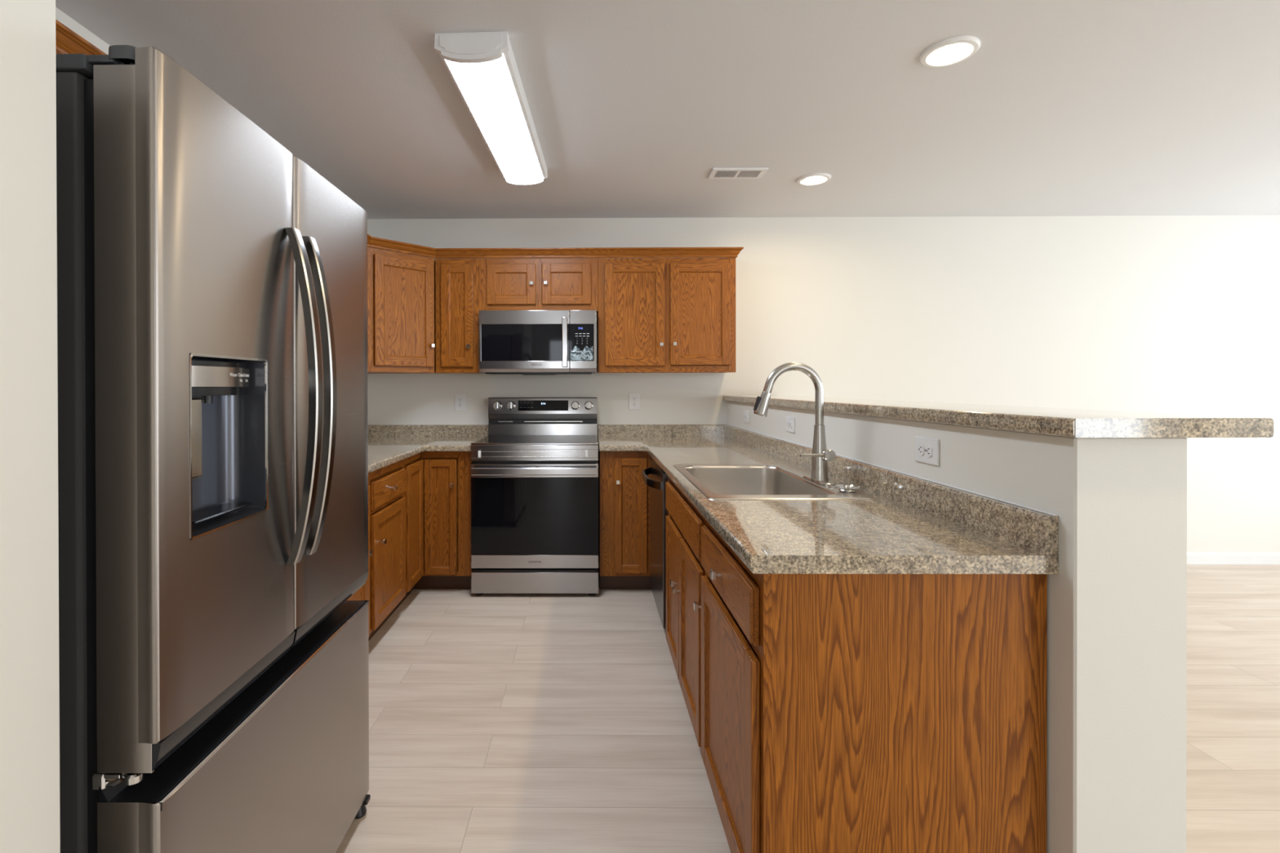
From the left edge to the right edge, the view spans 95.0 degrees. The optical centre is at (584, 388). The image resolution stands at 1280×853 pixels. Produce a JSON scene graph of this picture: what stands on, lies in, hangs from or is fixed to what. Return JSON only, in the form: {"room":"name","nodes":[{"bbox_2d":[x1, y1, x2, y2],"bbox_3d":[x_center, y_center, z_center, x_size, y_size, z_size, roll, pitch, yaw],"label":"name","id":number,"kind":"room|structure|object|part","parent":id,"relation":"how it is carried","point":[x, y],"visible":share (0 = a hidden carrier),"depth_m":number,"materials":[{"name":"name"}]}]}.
{"room":"kitchen","nodes":[
{"label":"kitchen","id":0,"kind":"room"},
{"bbox_2d":[0,0,60,852],"bbox_3d":[-2.466,0.035,0.779,3.455,2.436,0.116,0,0,0],"label":"wall","id":1,"kind":"structure","parent":0,"point":[29,673],"depth_m":0.78,"materials":[{"name":"white paint"}]},
{"bbox_2d":[55,7,110,54],"bbox_3d":[-1.699,0.028,2.482,0.120,2.436,3.304,0,0,0],"label":"wall","id":2,"kind":"structure","parent":0,"point":[60,16],"depth_m":1.91,"materials":[{"name":"white paint"}]},
{"bbox_2d":[367,282,368,367],"bbox_3d":[-1.454,-0.470,2.646,0.370,0.748,1.707,0,0,0],"label":"upper cabinet","id":3,"kind":"object","parent":2,"relation":"attached to","point":[367,282],"visible":0.02,"depth_m":3.47,"materials":[{"name":"brown wood"}]},
{"bbox_2d":[55,0,1279,218],"bbox_3d":[0.701,-1.237,0.450,10.040,0.100,7.560,0,0,0],"label":"ceiling","id":4,"kind":"structure","parent":0,"point":[1062,108],"depth_m":2.41,"materials":[{"name":"paint"}]},
{"bbox_2d":[434,31,547,185],"bbox_3d":[-0.353,-1.148,2.567,0.248,0.090,1.234,0,0,3],"label":"ceiling light","id":5,"kind":"object","parent":4,"relation":"attached to","point":[482,66],"visible":1,"depth_m":2.26,"materials":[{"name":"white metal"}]},
{"bbox_2d":[707,167,768,178],"bbox_3d":[0.847,-1.193,3.243,0.300,0.010,0.152,0,0,0],"label":"ceiling vent","id":6,"kind":"object","parent":4,"relation":"in","point":[722,172],"visible":1,"depth_m":3.23,"materials":[{"name":"white metal"}]},
{"bbox_2d":[796,173,831,186],"bbox_3d":[1.310,-1.193,3.340,0.184,0.012,0.184,0,0,0],"label":"recessed light","id":7,"kind":"object","parent":4,"relation":"in","point":[813,179],"visible":1,"depth_m":3.33,"materials":[{"name":"white plastic"}]},
{"bbox_2d":[919,35,980,67],"bbox_3d":[1.292,-1.188,2.070,0.184,0.012,0.184,0,0,0],"label":"recessed light","id":8,"kind":"object","parent":4,"relation":"in","point":[952,51],"visible":1,"depth_m":2.06,"materials":[{"name":"white plastic"}]},
{"bbox_2d":[335,563,1279,852],"bbox_3d":[0.706,1.299,0.459,10.040,0.100,7.560,0,0,0],"label":"floor","id":9,"kind":"structure","parent":0,"point":[499,722],"depth_m":2.13,"materials":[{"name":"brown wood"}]},
{"bbox_2d":[55,44,370,852],"bbox_3d":[-1.086,0.361,1.320,1.024,1.776,0.850,0,0,0],"label":"refrigerator","id":10,"kind":"object","parent":9,"relation":"on","point":[212,282],"visible":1,"depth_m":1.01,"materials":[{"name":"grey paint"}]},
{"bbox_3d":[-0.875,-0.502,1.315,0.230,0.024,0.846,0,0,0],"label":"rail","id":11,"kind":"part","parent":10,"relation":"part of","materials":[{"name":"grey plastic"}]},
{"bbox_3d":[-0.697,0.011,1.098,0.102,1.064,0.414,0,0,0],"label":"door","id":12,"kind":"part","parent":10,"relation":"part of","materials":[{"name":"metal"}]},
{"bbox_3d":[-0.686,0.019,1.062,0.018,0.015,0.018,0,0,0],"label":"spout","id":13,"kind":"part","parent":10,"relation":"part of","materials":[{"name":"black plastic"}]},
{"bbox_3d":[-0.693,0.916,1.319,0.102,0.564,0.850,0,0,0],"label":"freezer drawer","id":14,"kind":"part","parent":10,"relation":"part of","materials":[{"name":"metal"}]},
{"bbox_3d":[-0.646,0.632,1.318,0.005,0.002,0.844,0,0,0],"label":"edge trim","id":15,"kind":"part","parent":10,"relation":"part of","materials":[{"name":"silver metal"}]},
{"bbox_3d":[-0.609,0.017,1.271,0.069,0.726,0.028,0,0,0],"label":"handle","id":16,"kind":"part","parent":10,"relation":"part of","materials":[{"name":"grey metal"}]},
{"bbox_3d":[-0.609,0.017,1.343,0.069,0.726,0.028,0,0,0],"label":"handle","id":17,"kind":"part","parent":10,"relation":"part of","materials":[{"name":"grey metal"}]},
{"bbox_3d":[-0.693,0.009,1.525,0.102,1.064,0.432,0,0,0],"label":"door","id":18,"kind":"part","parent":10,"relation":"part of","materials":[{"name":"metal"}]},
{"bbox_2d":[346,484,372,637],"bbox_3d":[-1.296,0.815,2.251,0.688,0.862,0.875,0,0,0],"label":"base cabinet","id":19,"kind":"object","parent":9,"relation":"on","point":[362,593],"visible":0.14,"depth_m":2.62,"materials":[{"name":"brown wood"}]},
{"bbox_3d":[-0.992,0.860,2.241,0.006,0.432,0.713,0,0,0],"label":"door panel","id":20,"kind":"part","parent":19,"relation":"part of","materials":[{"name":"brown wood"}]},
{"bbox_3d":[-0.987,0.860,2.241,0.019,0.534,0.815,0,0,0],"label":"door","id":21,"kind":"part","parent":19,"relation":"part of","materials":[{"name":"brown wood"}]},
{"bbox_3d":[-0.988,0.504,2.247,0.019,0.130,0.829,0,0,0],"label":"drawer","id":22,"kind":"part","parent":19,"relation":"part of","materials":[{"name":"brown wood"}]},
{"bbox_3d":[-0.962,0.732,2.596,0.026,0.024,0.024,0,0,0],"label":"knob","id":23,"kind":"part","parent":19,"relation":"part of","materials":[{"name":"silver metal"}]},
{"bbox_2d":[368,459,405,641],"bbox_3d":[-1.290,0.812,2.949,0.688,0.862,0.518,0,0,0],"label":"base cabinet","id":24,"kind":"object","parent":9,"relation":"on","point":[387,514],"visible":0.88,"depth_m":2.90,"materials":[{"name":"brown wood"}]},
{"bbox_3d":[-0.961,0.731,2.784,0.026,0.024,0.024,0,0,0],"label":"knob","id":25,"kind":"part","parent":24,"relation":"part of","materials":[{"name":"silver metal"}]},
{"bbox_3d":[-0.982,0.501,2.944,0.019,0.130,0.472,0,0,0],"label":"drawer","id":26,"kind":"part","parent":24,"relation":"part of","materials":[{"name":"brown wood"}]},
{"bbox_3d":[-0.982,0.857,2.938,0.019,0.534,0.458,0,0,0],"label":"door","id":27,"kind":"part","parent":24,"relation":"part of","materials":[{"name":"brown wood"}]},
{"bbox_3d":[-0.986,0.857,2.939,0.006,0.432,0.356,0,0,0],"label":"door panel","id":28,"kind":"part","parent":24,"relation":"part of","materials":[{"name":"brown wood"}]},
{"bbox_3d":[-0.960,0.501,2.944,0.026,0.024,0.024,0,0,0],"label":"knob","id":29,"kind":"part","parent":24,"relation":"part of","materials":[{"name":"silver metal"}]},
{"bbox_2d":[391,451,473,613],"bbox_3d":[-1.154,0.809,3.670,0.948,0.862,0.925,0,0,0],"label":"base cabinet","id":30,"kind":"object","parent":9,"relation":"on","point":[437,493],"visible":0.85,"depth_m":3.52,"materials":[{"name":"brown wood"}]},
{"bbox_3d":[-0.998,0.757,3.369,0.019,0.757,0.325,0,0,0],"label":"frame","id":31,"kind":"part","parent":30,"relation":"part of","materials":[{"name":"brown wood"}]},
{"bbox_3d":[-0.978,0.776,3.364,0.019,0.694,0.292,0,0,0],"label":"door","id":32,"kind":"part","parent":30,"relation":"part of","materials":[{"name":"brown wood"}]},
{"bbox_3d":[-0.982,0.776,3.364,0.006,0.600,0.198,0,0,0],"label":"door panel","id":33,"kind":"part","parent":30,"relation":"part of","materials":[{"name":"brown wood"}]},
{"bbox_2d":[368,424,488,473],"bbox_3d":[-1.160,0.321,2.966,0.948,0.118,2.330,0,0,0],"label":"countertop","id":34,"kind":"structure","parent":30,"relation":"on","point":[388,444],"depth_m":3.87,"materials":[{"name":"stone"}]},
{"bbox_3d":[-0.868,0.775,3.520,0.194,0.694,0.019,0,0,0],"label":"door","id":35,"kind":"part","parent":30,"relation":"part of","materials":[{"name":"brown wood"}]},
{"bbox_3d":[-0.868,0.775,3.524,0.120,0.620,0.006,0,0,0],"label":"door panel","id":36,"kind":"part","parent":30,"relation":"part of","materials":[{"name":"brown wood"}]},
{"bbox_3d":[-0.834,0.756,3.539,0.305,0.757,0.019,0,0,0],"label":"frame","id":37,"kind":"part","parent":30,"relation":"part of","materials":[{"name":"brown wood"}]},
{"bbox_2d":[471,397,598,595],"bbox_3d":[-0.294,0.651,3.757,0.756,1.174,0.707,0,0,0],"label":"range","id":38,"kind":"object","parent":9,"relation":"on","point":[535,473],"visible":1,"depth_m":3.46,"materials":[{"name":"silver metal"}]},
{"bbox_3d":[-0.603,0.121,4.033,0.060,0.059,0.042,0,0,0],"label":"knob","id":39,"kind":"part","parent":38,"relation":"part of","materials":[{"name":"silver metal"}]},
{"bbox_3d":[-0.509,0.121,4.033,0.060,0.059,0.042,0,0,0],"label":"knob","id":40,"kind":"part","parent":38,"relation":"part of","materials":[{"name":"silver metal"}]},
{"bbox_3d":[-0.297,0.485,3.429,0.732,0.046,0.054,0,0,0],"label":"handle","id":41,"kind":"part","parent":38,"relation":"part of","materials":[{"name":"metal"}]},
{"bbox_3d":[-0.295,1.147,3.478,0.756,0.136,0.043,0,0,0],"label":"storage drawer","id":42,"kind":"part","parent":38,"relation":"part of","materials":[{"name":"metal"}]},
{"bbox_3d":[-0.296,0.756,3.477,0.756,0.620,0.043,0,0,0],"label":"oven door","id":43,"kind":"part","parent":38,"relation":"part of","materials":[{"name":"glass"}]},
{"bbox_3d":[-0.296,0.382,3.477,0.756,0.093,0.044,0,0,0],"label":"trim","id":44,"kind":"part","parent":38,"relation":"part of","materials":[{"name":"metal"}]},
{"bbox_2d":[471,435,598,444],"bbox_3d":[-0.294,0.330,3.752,0.756,0.016,0.593,0,0,0],"label":"cooktop","id":45,"kind":"object","parent":38,"relation":"in","point":[490,439],"depth_m":3.65,"materials":[{"name":"silver glass"}]},
{"bbox_3d":[-0.307,0.230,4.056,0.586,0.006,0.009,0,0,0],"label":"vent trim","id":46,"kind":"part","parent":38,"relation":"part of","materials":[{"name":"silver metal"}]},
{"bbox_3d":[-0.065,0.120,4.029,0.060,0.059,0.042,0,0,0],"label":"knob","id":47,"kind":"part","parent":38,"relation":"part of","materials":[{"name":"silver metal"}]},
{"bbox_3d":[0.028,0.120,4.028,0.060,0.059,0.042,0,0,0],"label":"knob","id":48,"kind":"part","parent":38,"relation":"part of","materials":[{"name":"silver metal"}]},
{"bbox_2d":[598,447,651,589],"bbox_3d":[0.545,0.805,3.731,0.906,0.862,0.775,0,0,0],"label":"base cabinet","id":49,"kind":"object","parent":9,"relation":"on","point":[624,496],"visible":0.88,"depth_m":3.51,"materials":[{"name":"brown wood"}]},
{"bbox_3d":[0.277,0.765,3.510,0.196,0.690,0.019,0,0,0],"label":"door","id":50,"kind":"part","parent":49,"relation":"part of","materials":[{"name":"brown wood"}]},
{"bbox_3d":[0.277,0.765,3.514,0.118,0.612,0.006,0,0,0],"label":"door panel","id":51,"kind":"part","parent":49,"relation":"part of","materials":[{"name":"brown wood"}]},
{"bbox_2d":[597,424,1058,573],"bbox_3d":[0.535,0.318,2.663,0.910,0.122,2.908,0,0,0],"label":"countertop","id":52,"kind":"structure","parent":49,"relation":"on","point":[913,524],"depth_m":1.47,"materials":[{"name":"stone"}]},
{"bbox_2d":[673,464,875,499],"bbox_3d":[0.650,0.435,2.201,0.525,0.203,0.794,0,0,0],"label":"sink","id":53,"kind":"object","parent":52,"relation":"in","point":[714,482],"visible":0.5,"depth_m":2.51,"materials":[{"name":"metal"}]},
{"bbox_3d":[0.623,0.433,2.203,0.408,0.191,0.684,0,0,0],"label":"bowl","id":54,"kind":"part","parent":53,"relation":"part of","materials":[{"name":"metal"}]},
{"bbox_2d":[834,484,861,492],"bbox_3d":[0.865,0.327,1.919,0.082,0.020,0.082,0,0,0],"label":"strainer","id":55,"kind":"object","parent":53,"relation":"on","point":[845,488],"visible":1,"depth_m":1.91,"materials":[{"name":"silver metal"}]},
{"bbox_2d":[753,362,835,485],"bbox_3d":[0.750,0.122,2.122,0.276,0.432,0.200,0,0,0],"label":"kitchen faucet","id":56,"kind":"object","parent":52,"relation":"on","point":[820,455],"visible":1,"depth_m":2.10,"materials":[{"name":"silver metal"}]},
{"bbox_3d":[0.755,0.018,2.114,0.219,0.226,0.030,0,0,0],"label":"spout","id":57,"kind":"part","parent":56,"relation":"part of","materials":[{"name":"silver metal"}]},
{"bbox_3d":[0.826,0.238,2.073,0.124,0.041,0.023,0,0,0],"label":"lever handle","id":58,"kind":"part","parent":56,"relation":"part of","materials":[{"name":"silver metal"}]},
{"bbox_3d":[0.850,0.333,2.122,0.058,0.008,0.200,0,0,0],"label":"plate","id":59,"kind":"part","parent":56,"relation":"part of","materials":[{"name":"silver metal"}]},
{"bbox_2d":[642,455,668,628],"bbox_3d":[0.641,0.811,3.035,0.671,0.856,0.609,0,0,0],"label":"dishwasher","id":60,"kind":"object","parent":9,"relation":"on","point":[658,479],"visible":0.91,"depth_m":2.92,"materials":[{"name":"black metal"}]},
{"bbox_3d":[0.340,0.465,3.037,0.070,0.036,0.519,0,0,0],"label":"handle","id":61,"kind":"part","parent":60,"relation":"part of","materials":[{"name":"grey metal"}]},
{"bbox_2d":[665,476,706,746],"bbox_3d":[0.663,0.811,2.282,0.646,0.862,0.888,0,0,0],"label":"base cabinet","id":62,"kind":"object","parent":9,"relation":"on","point":[684,522],"visible":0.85,"depth_m":2.17,"materials":[{"name":"brown wood"}]},
{"bbox_3d":[0.382,0.863,2.478,0.006,0.460,0.278,0,0,0],"label":"door panel","id":63,"kind":"part","parent":62,"relation":"part of","materials":[{"name":"brown wood"}]},
{"bbox_3d":[0.354,0.774,2.320,0.026,0.024,0.024,0,0,0],"label":"knob","id":64,"kind":"part","parent":62,"relation":"part of","materials":[{"name":"silver metal"}]},
{"bbox_3d":[0.378,0.863,2.478,0.019,0.562,0.380,0,0,0],"label":"door","id":65,"kind":"part","parent":62,"relation":"part of","materials":[{"name":"brown wood"}]},
{"bbox_3d":[0.353,0.774,2.240,0.026,0.024,0.024,0,0,0],"label":"knob","id":66,"kind":"part","parent":62,"relation":"part of","materials":[{"name":"silver metal"}]},
{"bbox_3d":[0.375,0.488,2.264,0.019,0.128,0.806,0,0,0],"label":"drawer","id":67,"kind":"part","parent":62,"relation":"part of","materials":[{"name":"brown wood"}]},
{"bbox_3d":[0.396,0.759,2.284,0.019,0.757,0.888,0,0,0],"label":"frame","id":68,"kind":"part","parent":62,"relation":"part of","materials":[{"name":"brown wood"}]},
{"bbox_3d":[0.379,0.864,2.068,0.006,0.460,0.310,0,0,0],"label":"door panel","id":69,"kind":"part","parent":62,"relation":"part of","materials":[{"name":"brown wood"}]},
{"bbox_3d":[0.374,0.864,2.068,0.019,0.562,0.412,0,0,0],"label":"door","id":70,"kind":"part","parent":62,"relation":"part of","materials":[{"name":"brown wood"}]},
{"bbox_2d":[693,520,1047,852],"bbox_3d":[0.656,0.814,1.534,0.643,0.862,0.603,0,0,0],"label":"base cabinet","id":71,"kind":"object","parent":9,"relation":"on","point":[841,713],"visible":0.88,"depth_m":1.23,"materials":[{"name":"brown wood"}]},
{"bbox_3d":[0.349,0.669,1.793,0.026,0.024,0.024,0,0,0],"label":"knob","id":72,"kind":"part","parent":71,"relation":"part of","materials":[{"name":"silver metal"}]},
{"bbox_3d":[0.347,0.491,1.541,0.026,0.024,0.024,0,0,0],"label":"knob","id":73,"kind":"part","parent":71,"relation":"part of","materials":[{"name":"silver metal"}]},
{"bbox_3d":[0.374,0.866,1.540,0.006,0.452,0.463,0,0,0],"label":"door panel","id":74,"kind":"part","parent":71,"relation":"part of","materials":[{"name":"brown wood"}]},
{"bbox_3d":[0.369,0.491,1.540,0.019,0.128,0.569,0,0,0],"label":"drawer","id":75,"kind":"part","parent":71,"relation":"part of","materials":[{"name":"brown wood"}]},
{"bbox_3d":[0.370,0.866,1.540,0.019,0.562,0.573,0,0,0],"label":"door","id":76,"kind":"part","parent":71,"relation":"part of","materials":[{"name":"brown wood"}]},
{"bbox_3d":[0.390,0.762,1.556,0.019,0.757,0.563,0,0,0],"label":"frame","id":77,"kind":"part","parent":71,"relation":"part of","materials":[{"name":"brown wood"}]},
{"bbox_3d":[0.388,0.815,1.255,0.019,0.862,0.040,0,0,0],"label":"frame","id":78,"kind":"part","parent":71,"relation":"part of","materials":[{"name":"brown wood"}]},
{"bbox_3d":[0.682,0.815,1.238,0.586,0.862,0.006,0,0,0],"label":"panel","id":79,"kind":"part","parent":71,"relation":"part of","materials":[{"name":"brown wood"}]},
{"bbox_2d":[367,215,1279,563],"bbox_3d":[2.005,0.014,4.164,7.500,2.436,0.120,0,0,0],"label":"wall","id":80,"kind":"structure","parent":0,"point":[1174,314],"depth_m":4.09,"materials":[{"name":"white paint"}]},
{"bbox_2d":[367,247,435,373],"bbox_3d":[-1.299,-0.474,3.815,0.661,0.748,0.629,0,0,0],"label":"upper cabinet","id":81,"kind":"object","parent":80,"relation":"attached to","point":[402,320],"visible":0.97,"depth_m":3.65,"materials":[{"name":"brown wood"}]},
{"bbox_3d":[-1.130,-0.476,3.666,0.291,0.567,0.006,0,0,-45],"label":"door panel","id":82,"kind":"part","parent":81,"relation":"part of","materials":[{"name":"brown wood"}]},
{"bbox_2d":[368,424,488,436],"bbox_3d":[-1.141,0.298,4.121,0.928,0.080,0.018,0,0,0],"label":"backsplash","id":83,"kind":"structure","parent":80,"relation":"attached to","point":[386,430],"depth_m":4.11,"materials":[{"name":"stone"}]},
{"bbox_2d":[435,258,481,373],"bbox_3d":[-0.833,-0.476,3.951,0.286,0.748,0.348,0,0,0],"label":"upper cabinet","id":84,"kind":"object","parent":80,"relation":"attached to","point":[456,280],"visible":0.98,"depth_m":3.81,"materials":[{"name":"brown wood"}]},
{"bbox_3d":[-0.832,-0.476,3.813,0.210,0.670,0.019,0,0,0],"label":"door","id":85,"kind":"part","parent":84,"relation":"part of","materials":[{"name":"brown wood"}]},
{"bbox_3d":[-0.832,-0.476,3.817,0.108,0.568,0.006,0,0,0],"label":"door panel","id":86,"kind":"part","parent":84,"relation":"part of","materials":[{"name":"brown wood"}]},
{"bbox_2d":[454,394,466,410],"bbox_3d":[-0.879,0.100,4.123,0.078,0.118,0.009,0,0,0],"label":"wall outlet","id":87,"kind":"object","parent":80,"relation":"attached to","point":[460,399],"visible":1,"depth_m":4.12,"materials":[{"name":"white plastic"}]},
{"bbox_2d":[479,257,598,315],"bbox_3d":[-0.301,-0.678,3.946,0.777,0.346,0.348,0,0,0],"label":"upper cabinet","id":88,"kind":"object","parent":80,"relation":"attached to","point":[538,283],"visible":0.92,"depth_m":3.81,"materials":[{"name":"brown wood"}]},
{"bbox_3d":[-0.479,-0.679,3.809,0.318,0.262,0.019,0,0,0],"label":"door","id":89,"kind":"part","parent":88,"relation":"part of","materials":[{"name":"brown wood"}]},
{"bbox_3d":[-0.479,-0.679,3.813,0.216,0.160,0.006,0,0,0],"label":"door panel","id":90,"kind":"part","parent":88,"relation":"part of","materials":[{"name":"brown wood"}]},
{"bbox_2d":[479,310,596,375],"bbox_3d":[-0.300,-0.295,3.908,0.753,0.411,0.423,0,0,0],"label":"microwave oven","id":91,"kind":"object","parent":88,"relation":"attached to","point":[512,342],"visible":1,"depth_m":3.74,"materials":[{"name":"silver metal"}]},
{"bbox_3d":[-0.127,-0.293,3.716,0.033,0.318,0.042,0,0,0],"label":"handle","id":92,"kind":"part","parent":91,"relation":"part of","materials":[{"name":"metal"}]},
{"bbox_3d":[-0.018,-0.294,3.737,0.153,0.235,0.003,0,0,0],"label":"panel glass","id":93,"kind":"part","parent":91,"relation":"part of","materials":[{"name":"black glass"}]},
{"bbox_3d":[-0.010,-0.302,3.749,0.170,0.396,0.030,0,0,0],"label":"control panel","id":94,"kind":"part","parent":91,"relation":"part of","materials":[{"name":"metal"}]},
{"bbox_3d":[-0.119,-0.680,3.806,0.318,0.264,0.019,0,0,0],"label":"door","id":95,"kind":"part","parent":88,"relation":"part of","materials":[{"name":"brown wood"}]},
{"bbox_3d":[-0.119,-0.681,3.810,0.216,0.162,0.006,0,0,0],"label":"door panel","id":96,"kind":"part","parent":88,"relation":"part of","materials":[{"name":"brown wood"}]},
{"bbox_2d":[629,393,639,409],"bbox_3d":[0.350,0.092,4.113,0.076,0.116,0.009,0,0,0],"label":"wall outlet","id":97,"kind":"object","parent":80,"relation":"attached to","point":[634,398],"visible":1,"depth_m":4.11,"materials":[{"name":"white plastic"}]},
{"bbox_2d":[598,424,724,435],"bbox_3d":[0.548,0.295,4.107,0.907,0.080,0.018,0,0,0],"label":"backsplash","id":98,"kind":"structure","parent":80,"relation":"attached to","point":[603,429],"depth_m":4.10,"materials":[{"name":"stone"}]},
{"bbox_2d":[597,257,735,373],"bbox_3d":[0.538,-0.478,3.940,0.898,0.748,0.348,0,0,0],"label":"upper cabinet","id":99,"kind":"object","parent":80,"relation":"attached to","point":[655,315],"visible":0.99,"depth_m":3.80,"materials":[{"name":"brown wood"}]},
{"bbox_2d":[55,19,743,258],"bbox_3d":[-0.703,-0.876,2.930,1.655,0.058,4.002,0,0,39],"label":"crown molding","id":100,"kind":"structure","parent":99,"relation":"on","point":[67,41],"depth_m":3.78,"materials":[{"name":"brown wood"}]},
{"bbox_3d":[0.326,-0.480,3.803,0.388,0.666,0.019,0,0,0],"label":"door","id":101,"kind":"part","parent":99,"relation":"part of","materials":[{"name":"brown wood"}]},
{"bbox_3d":[0.326,-0.480,3.807,0.286,0.564,0.006,0,0,0],"label":"door panel","id":102,"kind":"part","parent":99,"relation":"part of","materials":[{"name":"brown wood"}]},
{"bbox_3d":[0.752,-0.483,3.800,0.391,0.662,0.019,0,0,0],"label":"door","id":103,"kind":"part","parent":99,"relation":"part of","materials":[{"name":"brown wood"}]},
{"bbox_3d":[0.752,-0.483,3.804,0.289,0.560,0.006,0,0,0],"label":"door panel","id":104,"kind":"part","parent":99,"relation":"part of","materials":[{"name":"brown wood"}]},
{"bbox_2d":[1186,552,1279,564],"bbox_3d":[3.433,1.190,4.089,4.406,0.080,0.014,0,0,0],"label":"baseboard","id":105,"kind":"structure","parent":80,"relation":"attached to","point":[1192,557],"depth_m":4.07,"materials":[{"name":"white paint"}]},
{"bbox_2d":[727,400,1186,852],"bbox_3d":[1.104,0.665,2.639,0.225,1.149,2.948,0,0,0],"label":"wall","id":106,"kind":"structure","parent":0,"point":[1117,632],"depth_m":1.17,"materials":[{"name":"white paint"}]},
{"bbox_2d":[743,410,749,422],"bbox_3d":[0.994,0.174,3.598,0.009,0.074,0.116,0,0,0],"label":"wall outlet","id":107,"kind":"object","parent":106,"relation":"attached to","point":[746,413],"visible":1,"depth_m":3.58,"materials":[{"name":"white plastic"}]},
{"bbox_2d":[786,416,795,432],"bbox_3d":[0.987,0.173,2.808,0.009,0.074,0.116,0,0,0],"label":"wall outlet","id":108,"kind":"object","parent":106,"relation":"attached to","point":[790,421],"visible":1,"depth_m":2.79,"materials":[{"name":"white plastic"}]},
{"bbox_2d":[915,435,939,466],"bbox_3d":[0.978,0.177,1.673,0.009,0.074,0.116,0,0,0],"label":"wall outlet","id":109,"kind":"object","parent":106,"relation":"attached to","point":[926,449],"visible":1,"depth_m":1.66,"materials":[{"name":"white plastic"}]},
{"bbox_2d":[918,444,924,455],"bbox_3d":[0.975,0.177,1.692,0.003,0.033,0.027,0,0,0],"label":"receptacle","id":110,"kind":"object","parent":109,"relation":"attached to","point":[921,446],"depth_m":1.69,"materials":[{"name":"white plastic"}]},
{"bbox_2d":[925,445,932,457],"bbox_3d":[0.975,0.178,1.653,0.003,0.033,0.027,0,0,0],"label":"receptacle","id":111,"kind":"object","parent":109,"relation":"attached to","point":[928,448],"depth_m":1.65,"materials":[{"name":"white plastic"}]},
{"bbox_2d":[723,395,1273,437],"bbox_3d":[1.154,0.071,2.621,0.385,0.038,2.978,0,0,0],"label":"bar","id":112,"kind":"object","parent":106,"relation":"on","point":[1064,422],"visible":1,"depth_m":1.26,"materials":[{"name":"stone"}]}
]}

